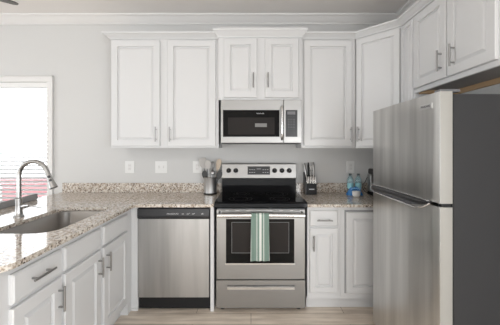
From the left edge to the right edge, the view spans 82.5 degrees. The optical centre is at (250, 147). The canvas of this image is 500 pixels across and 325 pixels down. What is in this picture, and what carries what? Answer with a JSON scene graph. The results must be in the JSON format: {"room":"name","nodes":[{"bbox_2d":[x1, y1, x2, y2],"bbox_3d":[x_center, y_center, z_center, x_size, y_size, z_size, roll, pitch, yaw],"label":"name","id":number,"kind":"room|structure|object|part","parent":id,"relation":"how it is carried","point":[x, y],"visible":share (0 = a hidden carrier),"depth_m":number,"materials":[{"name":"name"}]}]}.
{"room":"kitchen","nodes":[
{"label":"kitchen","id":0,"kind":"room"},
{"bbox_2d":[0,25,397,193],"bbox_3d":[-1.677,-0.011,3.026,6.645,2.712,0.120,0,0,0],"label":"wall","id":1,"kind":"structure","parent":0,"point":[78,57],"depth_m":2.97,"materials":[{"name":"grey paint"}]},
{"bbox_2d":[0,76,53,195],"bbox_3d":[-2.933,0.169,3.003,1.759,1.832,0.126,0,0,0],"label":"window","id":2,"kind":"structure","parent":1,"relation":"in","point":[49,79],"depth_m":2.95,"materials":[{"name":"white"}]},
{"bbox_2d":[0,82,46,201],"bbox_3d":[-2.933,0.161,2.992,1.623,1.689,0.048,0,0,0],"label":"window blinds","id":3,"kind":"object","parent":2,"relation":"attached to","point":[2,84],"visible":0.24,"depth_m":3.00,"materials":[{"name":"white plastic"}]},
{"bbox_2d":[125,161,134,172],"bbox_3d":[-1.260,0.198,2.961,0.098,0.125,0.008,0,0,0],"label":"outlet","id":4,"kind":"object","parent":1,"relation":"attached to","point":[129,165],"visible":1,"depth_m":2.96,"materials":[{"name":"white plastic"}]},
{"bbox_2d":[62,183,221,191],"bbox_3d":[-1.127,0.411,2.955,1.646,0.098,0.020,0,0,0],"label":"backsplash","id":5,"kind":"structure","parent":1,"relation":"attached to","point":[66,187],"depth_m":2.94,"materials":[{"name":"stone"}]},
{"bbox_2d":[155,161,166,172],"bbox_3d":[-0.933,0.198,2.959,0.125,0.125,0.014,0,0,0],"label":"light switch","id":6,"kind":"object","parent":1,"relation":"attached to","point":[160,166],"visible":1,"depth_m":2.96,"materials":[{"name":"white plastic"}]},
{"bbox_2d":[101,31,221,147],"bbox_3d":[-0.827,-0.527,2.771,1.055,1.055,0.389,0,0,0],"label":"upper cabinet","id":7,"kind":"object","parent":1,"relation":"attached to","point":[164,84],"visible":0.98,"depth_m":2.62,"materials":[{"name":"white wood"}]},
{"bbox_3d":[-1.062,-0.503,2.627,0.448,0.973,0.019,0,0,0],"label":"door","id":8,"kind":"part","parent":7,"relation":"part of","materials":[{"name":"white wood"}]},
{"bbox_3d":[-0.827,-1.031,2.771,1.055,0.048,0.389,0,0,0],"label":"crown moulding","id":9,"kind":"part","parent":7,"relation":"part of","materials":[{"name":"white wood"}]},
{"bbox_3d":[-0.547,-0.503,2.627,0.444,0.973,0.019,0,0,0],"label":"door","id":10,"kind":"part","parent":7,"relation":"part of","materials":[{"name":"white wood"}]},
{"bbox_2d":[193,161,201,172],"bbox_3d":[-0.558,0.197,2.961,0.092,0.123,0.008,0,0,0],"label":"outlet","id":11,"kind":"object","parent":1,"relation":"attached to","point":[197,168],"visible":0.89,"depth_m":2.96,"materials":[{"name":"white plastic"}]},
{"bbox_2d":[0,0,416,24],"bbox_3d":[-1.677,-1.325,-0.217,6.445,0.085,6.366,0,0,0],"label":"trim","id":12,"kind":"structure","parent":1,"relation":"attached to","point":[5,18],"depth_m":2.92,"materials":[{"name":"white"}]},
{"bbox_2d":[212,28,307,102],"bbox_3d":[0.083,-0.759,2.756,0.857,0.640,0.421,0,0,0],"label":"upper cabinet","id":13,"kind":"object","parent":1,"relation":"attached to","point":[254,63],"visible":0.95,"depth_m":2.58,"materials":[{"name":"white wood"}]},
{"bbox_3d":[-0.096,-0.725,2.591,0.300,0.536,0.019,0,0,0],"label":"door","id":14,"kind":"part","parent":13,"relation":"part of","materials":[{"name":"white wood"}]},
{"bbox_3d":[0.083,-1.043,2.759,0.857,0.072,0.414,0,0,0],"label":"crown moulding","id":15,"kind":"part","parent":13,"relation":"part of","materials":[{"name":"white wood"}]},
{"bbox_2d":[221,100,301,143],"bbox_3d":[0.094,-0.237,2.744,0.734,0.399,0.440,0,0,0],"label":"microwave","id":16,"kind":"object","parent":13,"relation":"attached to","point":[242,121],"visible":1,"depth_m":2.58,"materials":[{"name":"grey metal"}]},
{"bbox_3d":[0.279,-0.229,2.553,0.020,0.320,0.058,0,0,0],"label":"handle","id":17,"kind":"part","parent":16,"relation":"part of","materials":[{"name":"silver metal"}]},
{"bbox_3d":[0.279,-0.725,2.591,0.306,0.536,0.019,0,0,0],"label":"door","id":18,"kind":"part","parent":13,"relation":"part of","materials":[{"name":"white wood"}]},
{"bbox_2d":[296,31,355,147],"bbox_3d":[0.717,-0.527,2.771,0.504,1.055,0.389,0,0,0],"label":"upper cabinet","id":19,"kind":"object","parent":1,"relation":"attached to","point":[328,57],"visible":0.97,"depth_m":2.62,"materials":[{"name":"white wood"}]},
{"bbox_3d":[0.717,-1.031,2.606,0.504,0.048,0.060,0,0,0],"label":"crown moulding","id":20,"kind":"part","parent":19,"relation":"part of","materials":[{"name":"white wood"}]},
{"bbox_2d":[296,183,367,191],"bbox_3d":[1.004,0.411,2.654,1.080,0.098,0.623,0,0,0],"label":"backsplash","id":21,"kind":"structure","parent":1,"relation":"attached to","point":[321,187],"depth_m":2.94,"materials":[{"name":"stone"}]},
{"bbox_2d":[347,161,353,172],"bbox_3d":[1.035,0.197,2.961,0.080,0.127,0.008,0,0,0],"label":"outlet","id":22,"kind":"object","parent":1,"relation":"attached to","point":[350,164],"visible":1,"depth_m":2.96,"materials":[{"name":"white plastic"}]},
{"bbox_2d":[0,0,408,12],"bbox_3d":[-1.677,-1.417,-0.217,6.645,0.100,6.566,0,0,0],"label":"ceiling","id":23,"kind":"structure","parent":0,"point":[24,6],"depth_m":2.75,"materials":[{"name":"white paint"}]},
{"bbox_2d":[0,0,18,4],"bbox_3d":[-2.244,-1.190,1.582,1.334,0.351,1.319,0,0,0],"label":"ceiling fan","id":24,"kind":"object","parent":23,"relation":"hanging from","point":[4,1],"visible":1,"depth_m":2.09,"materials":[{"name":"silver metal"}]},
{"bbox_2d":[113,304,375,324],"bbox_3d":[-1.677,1.370,-0.217,6.445,0.050,6.366,0,0,0],"label":"floor","id":25,"kind":"structure","parent":0,"point":[307,315],"depth_m":2.27,"materials":[{"name":"brown wood"}]},
{"bbox_2d":[0,246,65,324],"bbox_3d":[-1.267,0.915,1.294,0.667,0.860,0.359,0,0,0],"label":"base cabinet","id":26,"kind":"object","parent":25,"relation":"on","point":[30,292],"visible":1,"depth_m":1.28,"materials":[{"name":"white wood"}]},
{"bbox_3d":[-0.979,0.580,1.312,0.019,0.124,0.300,0,0,0],"label":"drawer","id":27,"kind":"part","parent":26,"relation":"part of","materials":[{"name":"white wood"}]},
{"bbox_3d":[-0.979,0.937,1.312,0.019,0.556,0.300,0,0,0],"label":"door","id":28,"kind":"part","parent":26,"relation":"part of","materials":[{"name":"white wood"}]},
{"bbox_3d":[-0.951,0.577,1.307,0.036,0.012,0.135,0,0,0],"label":"handle","id":29,"kind":"part","parent":26,"relation":"part of","materials":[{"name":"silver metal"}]},
{"bbox_3d":[-0.951,0.760,1.436,0.036,0.125,0.012,0,0,0],"label":"handle","id":30,"kind":"part","parent":26,"relation":"part of","materials":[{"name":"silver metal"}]},
{"bbox_2d":[60,211,127,324],"bbox_3d":[-1.267,0.915,1.883,0.667,0.860,0.815,0,0,0],"label":"base cabinet","id":31,"kind":"object","parent":25,"relation":"on","point":[94,263],"visible":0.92,"depth_m":1.79,"materials":[{"name":"white wood"}]},
{"bbox_3d":[-0.979,0.937,1.667,0.019,0.556,0.357,0,0,0],"label":"door","id":32,"kind":"part","parent":31,"relation":"part of","materials":[{"name":"white wood"}]},
{"bbox_3d":[-0.951,0.760,1.812,0.036,0.125,0.012,0,0,0],"label":"handle","id":33,"kind":"part","parent":31,"relation":"part of","materials":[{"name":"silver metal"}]},
{"bbox_3d":[-0.951,0.760,1.912,0.036,0.125,0.012,0,0,0],"label":"handle","id":34,"kind":"part","parent":31,"relation":"part of","materials":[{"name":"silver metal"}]},
{"bbox_2d":[0,183,221,272],"bbox_3d":[-1.137,0.423,2.027,1.666,0.122,1.875,0,0,0],"label":"countertop","id":35,"kind":"structure","parent":31,"relation":"on","point":[113,199],"depth_m":2.32,"materials":[{"name":"stone"}]},
{"bbox_2d":[0,194,37,208],"bbox_3d":[-1.895,0.434,2.230,0.020,0.049,0.663,0,0,-5],"label":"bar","id":36,"kind":"object","parent":35,"relation":"on","point":[4,204],"visible":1,"depth_m":2.28,"materials":[{"name":"grey metal"}]},
{"bbox_2d":[13,159,57,217],"bbox_3d":[-1.435,0.267,1.900,0.288,0.386,0.062,0,0,0],"label":"faucet","id":37,"kind":"object","parent":35,"relation":"on","point":[19,205],"visible":1,"depth_m":1.89,"materials":[{"name":"silver metal"}]},
{"bbox_3d":[-1.453,0.207,1.900,0.219,0.266,0.030,0,0,0],"label":"spout","id":38,"kind":"part","parent":37,"relation":"part of","materials":[{"name":"silver metal"}]},
{"bbox_2d":[0,211,101,233],"bbox_3d":[-1.268,0.605,1.867,0.419,0.236,0.719,0,0,0],"label":"sink","id":39,"kind":"object","parent":35,"relation":"in","point":[59,220],"visible":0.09,"depth_m":2.08,"materials":[{"name":"metal"}]},
{"bbox_2d":[204,176,216,194],"bbox_3d":[-0.408,0.375,2.862,0.134,0.168,0.134,0,0,0],"label":"utensil holder","id":40,"kind":"object","parent":35,"relation":"on","point":[210,184],"visible":0.92,"depth_m":2.81,"materials":[{"name":"silver metal"}]},
{"bbox_2d":[198,157,205,170],"bbox_3d":[-0.478,0.266,2.890,0.111,0.342,0.020,0,0,13],"label":"spatula","id":41,"kind":"object","parent":40,"relation":"in","point":[202,161],"visible":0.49,"depth_m":2.89,"materials":[{"name":"white plastic"}]},
{"bbox_2d":[202,171,207,177],"bbox_3d":[-0.461,0.331,2.855,0.060,0.212,0.013,0,0,0],"label":"spoon","id":42,"kind":"object","parent":40,"relation":"in","point":[204,173],"visible":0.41,"depth_m":2.85,"materials":[{"name":"black plastic"}]},
{"bbox_2d":[205,160,210,177],"bbox_3d":[-0.427,0.278,2.837,0.058,0.317,0.021,0,0,0],"label":"spoon","id":43,"kind":"object","parent":40,"relation":"in","point":[207,163],"visible":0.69,"depth_m":2.83,"materials":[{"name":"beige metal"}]},
{"bbox_2d":[216,159,221,173],"bbox_3d":[-0.343,0.274,2.883,0.092,0.327,0.017,0,0,-11],"label":"wooden spoon","id":44,"kind":"object","parent":40,"relation":"in","point":[218,163],"visible":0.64,"depth_m":2.88,"materials":[{"name":"beige wood"}]},
{"bbox_2d":[216,171,221,181],"bbox_3d":[-0.330,0.332,2.855,0.088,0.211,0.011,0,0,4],"label":"spoon","id":45,"kind":"object","parent":40,"relation":"in","point":[219,173],"visible":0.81,"depth_m":2.85,"materials":[{"name":"black plastic"}]},
{"bbox_3d":[-0.979,0.937,2.065,0.019,0.556,0.370,0,0,0],"label":"door","id":46,"kind":"part","parent":31,"relation":"part of","materials":[{"name":"white wood"}]},
{"bbox_2d":[121,207,138,314],"bbox_3d":[-1.268,0.915,2.627,0.664,0.860,0.673,0,0,0],"label":"base cabinet","id":47,"kind":"object","parent":25,"relation":"on","point":[133,299],"visible":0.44,"depth_m":2.36,"materials":[{"name":"white wood"}]},
{"bbox_2d":[137,207,209,307],"bbox_3d":[-0.634,0.916,2.622,0.592,0.857,0.588,0,0,0],"label":"dishwasher","id":48,"kind":"object","parent":25,"relation":"on","point":[174,242],"visible":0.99,"depth_m":2.34,"materials":[{"name":"silver metal"}]},
{"bbox_3d":[-0.636,0.535,2.347,0.588,0.083,0.038,0,0,0],"label":"control panel","id":49,"kind":"part","parent":48,"relation":"part of","materials":[{"name":"grey plastic"}]},
{"bbox_2d":[210,207,216,310],"bbox_3d":[-0.320,0.915,2.655,0.028,0.860,0.619,0,0,0],"label":"end panel","id":50,"kind":"object","parent":25,"relation":"on","point":[213,279],"visible":0.43,"depth_m":2.35,"materials":[{"name":"white wood"}]},
{"bbox_2d":[214,163,306,308],"bbox_3d":[0.080,0.751,2.599,0.758,1.188,0.673,0,0,0],"label":"range","id":51,"kind":"object","parent":25,"relation":"on","point":[247,188],"visible":0.98,"depth_m":2.33,"materials":[{"name":"grey metal"}]},
{"bbox_3d":[0.080,0.397,2.901,0.742,0.176,0.058,0,0,0],"label":"panel","id":52,"kind":"part","parent":51,"relation":"part of","materials":[{"name":"black glass"}]},
{"bbox_2d":[251,213,269,260],"bbox_3d":[0.072,0.706,2.274,0.149,0.373,0.057,0,0,0],"label":"dish towel","id":53,"kind":"object","parent":51,"relation":"hanging from","point":[259,221],"visible":1,"depth_m":2.25,"materials":[{"name":"fabric"}]},
{"bbox_3d":[0.080,1.198,2.350,0.728,0.226,0.030,0,0,0],"label":"storage drawer","id":54,"kind":"part","parent":51,"relation":"part of","materials":[{"name":"metal"}]},
{"bbox_3d":[0.080,0.790,2.350,0.728,0.574,0.030,0,0,0],"label":"oven door","id":55,"kind":"part","parent":51,"relation":"part of","materials":[{"name":"metal"}]},
{"bbox_2d":[214,192,306,207],"bbox_3d":[0.080,0.466,2.598,0.758,0.054,0.549,0,0,0],"label":"cooktop","id":56,"kind":"object","parent":51,"relation":"in","point":[225,199],"depth_m":2.40,"materials":[{"name":"black glass"}]},
{"bbox_3d":[0.080,0.537,2.301,0.701,0.045,0.077,0,0,0],"label":"handle","id":57,"kind":"part","parent":51,"relation":"part of","materials":[{"name":"silver metal"}]},
{"bbox_2d":[304,207,339,306],"bbox_3d":[0.602,0.915,2.633,0.272,0.860,0.662,0,0,0],"label":"base cabinet","id":58,"kind":"object","parent":25,"relation":"on","point":[322,224],"visible":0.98,"depth_m":2.34,"materials":[{"name":"white wood"}]},
{"bbox_3d":[0.599,0.578,2.348,0.232,0.128,0.019,0,0,0],"label":"drawer","id":59,"kind":"part","parent":58,"relation":"part of","materials":[{"name":"white wood"}]},
{"bbox_3d":[0.599,0.924,2.348,0.232,0.532,0.019,0,0,0],"label":"door","id":60,"kind":"part","parent":58,"relation":"part of","materials":[{"name":"white wood"}]},
{"bbox_3d":[0.600,0.591,2.320,0.125,0.012,0.036,0,0,0],"label":"handle","id":61,"kind":"part","parent":58,"relation":"part of","materials":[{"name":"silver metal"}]},
{"bbox_2d":[338,207,372,306],"bbox_3d":[1.141,0.915,2.650,0.804,0.860,0.628,0,0,0],"label":"base cabinet","id":62,"kind":"object","parent":25,"relation":"on","point":[356,223],"visible":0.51,"depth_m":2.34,"materials":[{"name":"white wood"}]},
{"bbox_2d":[296,183,372,206],"bbox_3d":[1.004,0.423,2.643,1.080,0.122,0.643,0,0,0],"label":"countertop","id":63,"kind":"structure","parent":62,"relation":"on","point":[328,194],"depth_m":2.65,"materials":[{"name":"stone"}]},
{"bbox_2d":[303,172,316,194],"bbox_3d":[0.592,0.352,2.864,0.108,0.214,0.131,0,0,0],"label":"knife block","id":64,"kind":"object","parent":63,"relation":"on","point":[308,189],"visible":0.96,"depth_m":2.80,"materials":[{"name":"black"}]},
{"bbox_3d":[0.542,0.352,2.865,0.008,0.214,0.131,0,0,0],"label":"plate","id":65,"kind":"part","parent":64,"relation":"part of","materials":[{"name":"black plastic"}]},
{"bbox_2d":[347,174,353,190],"bbox_3d":[1.000,0.359,2.870,0.062,0.201,0.062,0,0,0],"label":"water bottle","id":66,"kind":"object","parent":63,"relation":"on","point":[350,183],"visible":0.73,"depth_m":2.85,"materials":[{"name":"teal plastic"}]},
{"bbox_2d":[346,187,362,195],"bbox_3d":[1.012,0.418,2.785,0.148,0.081,0.079,0,0,0],"label":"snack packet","id":67,"kind":"object","parent":63,"relation":"on","point":[349,192],"visible":0.72,"depth_m":2.76,"materials":[{"name":"blue plastic"}]},
{"bbox_2d":[352,191,360,196],"bbox_3d":[1.000,0.435,2.708,0.078,0.049,0.078,0,0,0],"label":"cup","id":68,"kind":"object","parent":63,"relation":"on","point":[354,193],"visible":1,"depth_m":2.68,"materials":[{"name":"white ceramic"}]},
{"bbox_2d":[355,174,361,189],"bbox_3d":[1.082,0.359,2.875,0.062,0.201,0.062,0,0,0],"label":"water bottle","id":69,"kind":"object","parent":63,"relation":"on","point":[358,183],"visible":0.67,"depth_m":2.85,"materials":[{"name":"teal plastic"}]},
{"bbox_2d":[362,168,372,195],"bbox_3d":[1.244,0.332,2.796,0.233,0.255,0.291,0,0,0],"label":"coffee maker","id":70,"kind":"object","parent":63,"relation":"on","point":[369,178],"visible":0.31,"depth_m":2.80,"materials":[{"name":"black"}]},
{"bbox_3d":[0.957,0.861,2.345,0.345,0.668,0.019,0,0,0],"label":"door","id":71,"kind":"part","parent":62,"relation":"part of","materials":[{"name":"white wood"}]},
{"bbox_2d":[370,89,499,324],"bbox_3d":[1.198,0.529,1.748,0.653,1.631,0.758,0,0,0],"label":"fridge","id":72,"kind":"object","parent":25,"relation":"on","point":[435,186],"visible":1,"depth_m":1.39,"materials":[{"name":"grey metal"}]},
{"bbox_3d":[0.893,0.265,1.782,0.022,0.011,0.685,0,0,0],"label":"trim","id":73,"kind":"part","parent":72,"relation":"part of","materials":[{"name":"silver metal"}]},
{"bbox_3d":[0.891,0.295,1.781,0.035,0.050,0.691,0,0,0],"label":"trim","id":74,"kind":"part","parent":72,"relation":"part of","materials":[{"name":"silver metal"}]},
{"bbox_3d":[0.896,0.293,1.780,0.030,0.040,0.681,0,0,0],"label":"handle","id":75,"kind":"part","parent":72,"relation":"part of","materials":[{"name":"grey metal"}]},
{"bbox_3d":[0.903,0.271,1.774,0.015,0.010,0.691,0,0,0],"label":"handle","id":76,"kind":"part","parent":72,"relation":"part of","materials":[{"name":"black plastic"}]},
{"bbox_3d":[0.936,0.785,1.746,0.064,0.999,0.755,0,0,0],"label":"door","id":77,"kind":"part","parent":72,"relation":"part of","materials":[{"name":"metal"}]},
{"bbox_3d":[0.936,-0.003,1.746,0.064,0.541,0.755,0,0,0],"label":"freezer door","id":78,"kind":"part","parent":72,"relation":"part of","materials":[{"name":"metal"}]},
{"bbox_2d":[401,3,499,93],"bbox_3d":[1.595,-0.011,-0.217,0.100,2.712,6.366,0,0,0],"label":"wall","id":79,"kind":"structure","parent":0,"point":[494,89],"depth_m":1.86,"materials":[{"name":"grey paint"}]},
{"bbox_2d":[355,19,400,147],"bbox_3d":[1.235,-0.527,2.639,0.617,1.055,0.652,0,0,0],"label":"upper cabinet","id":80,"kind":"object","parent":79,"relation":"attached to","point":[377,56],"visible":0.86,"depth_m":2.50,"materials":[{"name":"white wood"}]},
{"bbox_3d":[1.088,-1.031,2.474,0.397,0.048,0.060,0,0,45],"label":"crown moulding","id":81,"kind":"part","parent":80,"relation":"part of","materials":[{"name":"white wood"}]},
{"bbox_2d":[397,10,428,102],"bbox_3d":[1.367,-0.527,2.263,0.354,1.055,0.184,0,0,0],"label":"upper cabinet","id":82,"kind":"object","parent":79,"relation":"attached to","point":[407,91],"visible":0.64,"depth_m":2.25,"materials":[{"name":"white wood"}]},
{"bbox_3d":[1.220,-1.031,2.263,0.060,0.048,0.184,0,0,0],"label":"crown moulding","id":83,"kind":"part","parent":82,"relation":"part of","materials":[{"name":"white wood"}]},
{"bbox_3d":[1.240,-0.503,2.261,0.019,0.973,0.163,0,0,0],"label":"door","id":84,"kind":"part","parent":82,"relation":"part of","materials":[{"name":"white wood"}]},
{"bbox_2d":[407,0,499,93],"bbox_3d":[1.367,-0.728,1.758,0.354,0.655,0.826,0,0,0],"label":"upper cabinet","id":85,"kind":"object","parent":79,"relation":"attached to","point":[456,43],"visible":0.92,"depth_m":1.76,"materials":[{"name":"white wood"}]},
{"bbox_3d":[1.367,-1.031,1.758,0.354,0.048,0.826,0,0,0],"label":"crown moulding","id":86,"kind":"part","parent":85,"relation":"part of","materials":[{"name":"white wood"}]},
{"bbox_3d":[1.240,-0.719,1.986,0.019,0.542,0.360,0,0,0],"label":"door","id":87,"kind":"part","parent":85,"relation":"part of","materials":[{"name":"white wood"}]},
{"bbox_3d":[1.213,-0.563,1.842,0.036,0.135,0.012,0,0,0],"label":"handle","id":88,"kind":"part","parent":85,"relation":"part of","materials":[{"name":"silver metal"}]},
{"bbox_3d":[1.213,-0.563,1.726,0.036,0.135,0.012,0,0,0],"label":"handle","id":89,"kind":"part","parent":85,"relation":"part of","materials":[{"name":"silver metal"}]},
{"bbox_3d":[1.407,-0.416,1.788,0.274,0.032,0.733,0,0,0],"label":"mounting rail","id":90,"kind":"part","parent":85,"relation":"part of","materials":[{"name":"beige wood"}]},
{"bbox_3d":[1.240,-0.719,1.615,0.019,0.542,0.358,0,0,0],"label":"door","id":91,"kind":"part","parent":85,"relation":"part of","materials":[{"name":"white wood"}]},
{"label":"outside","id":92,"kind":"structure","parent":0,"visible":0},
{"bbox_3d":[-6.000,2.395,16.633,32.000,0.100,26.734,0,0,0],"label":"ground","id":93,"kind":"structure","parent":92,"visible":0},
{"bbox_2d":[0,168,46,200],"bbox_3d":[-9.200,1.570,11.000,10.000,1.550,4.200,0,0,0],"label":"brick building","id":94,"kind":"structure","parent":93,"relation":"on","point":[0,168],"depth_m":9.00,"materials":[{"name":"red brick"}]}
]}

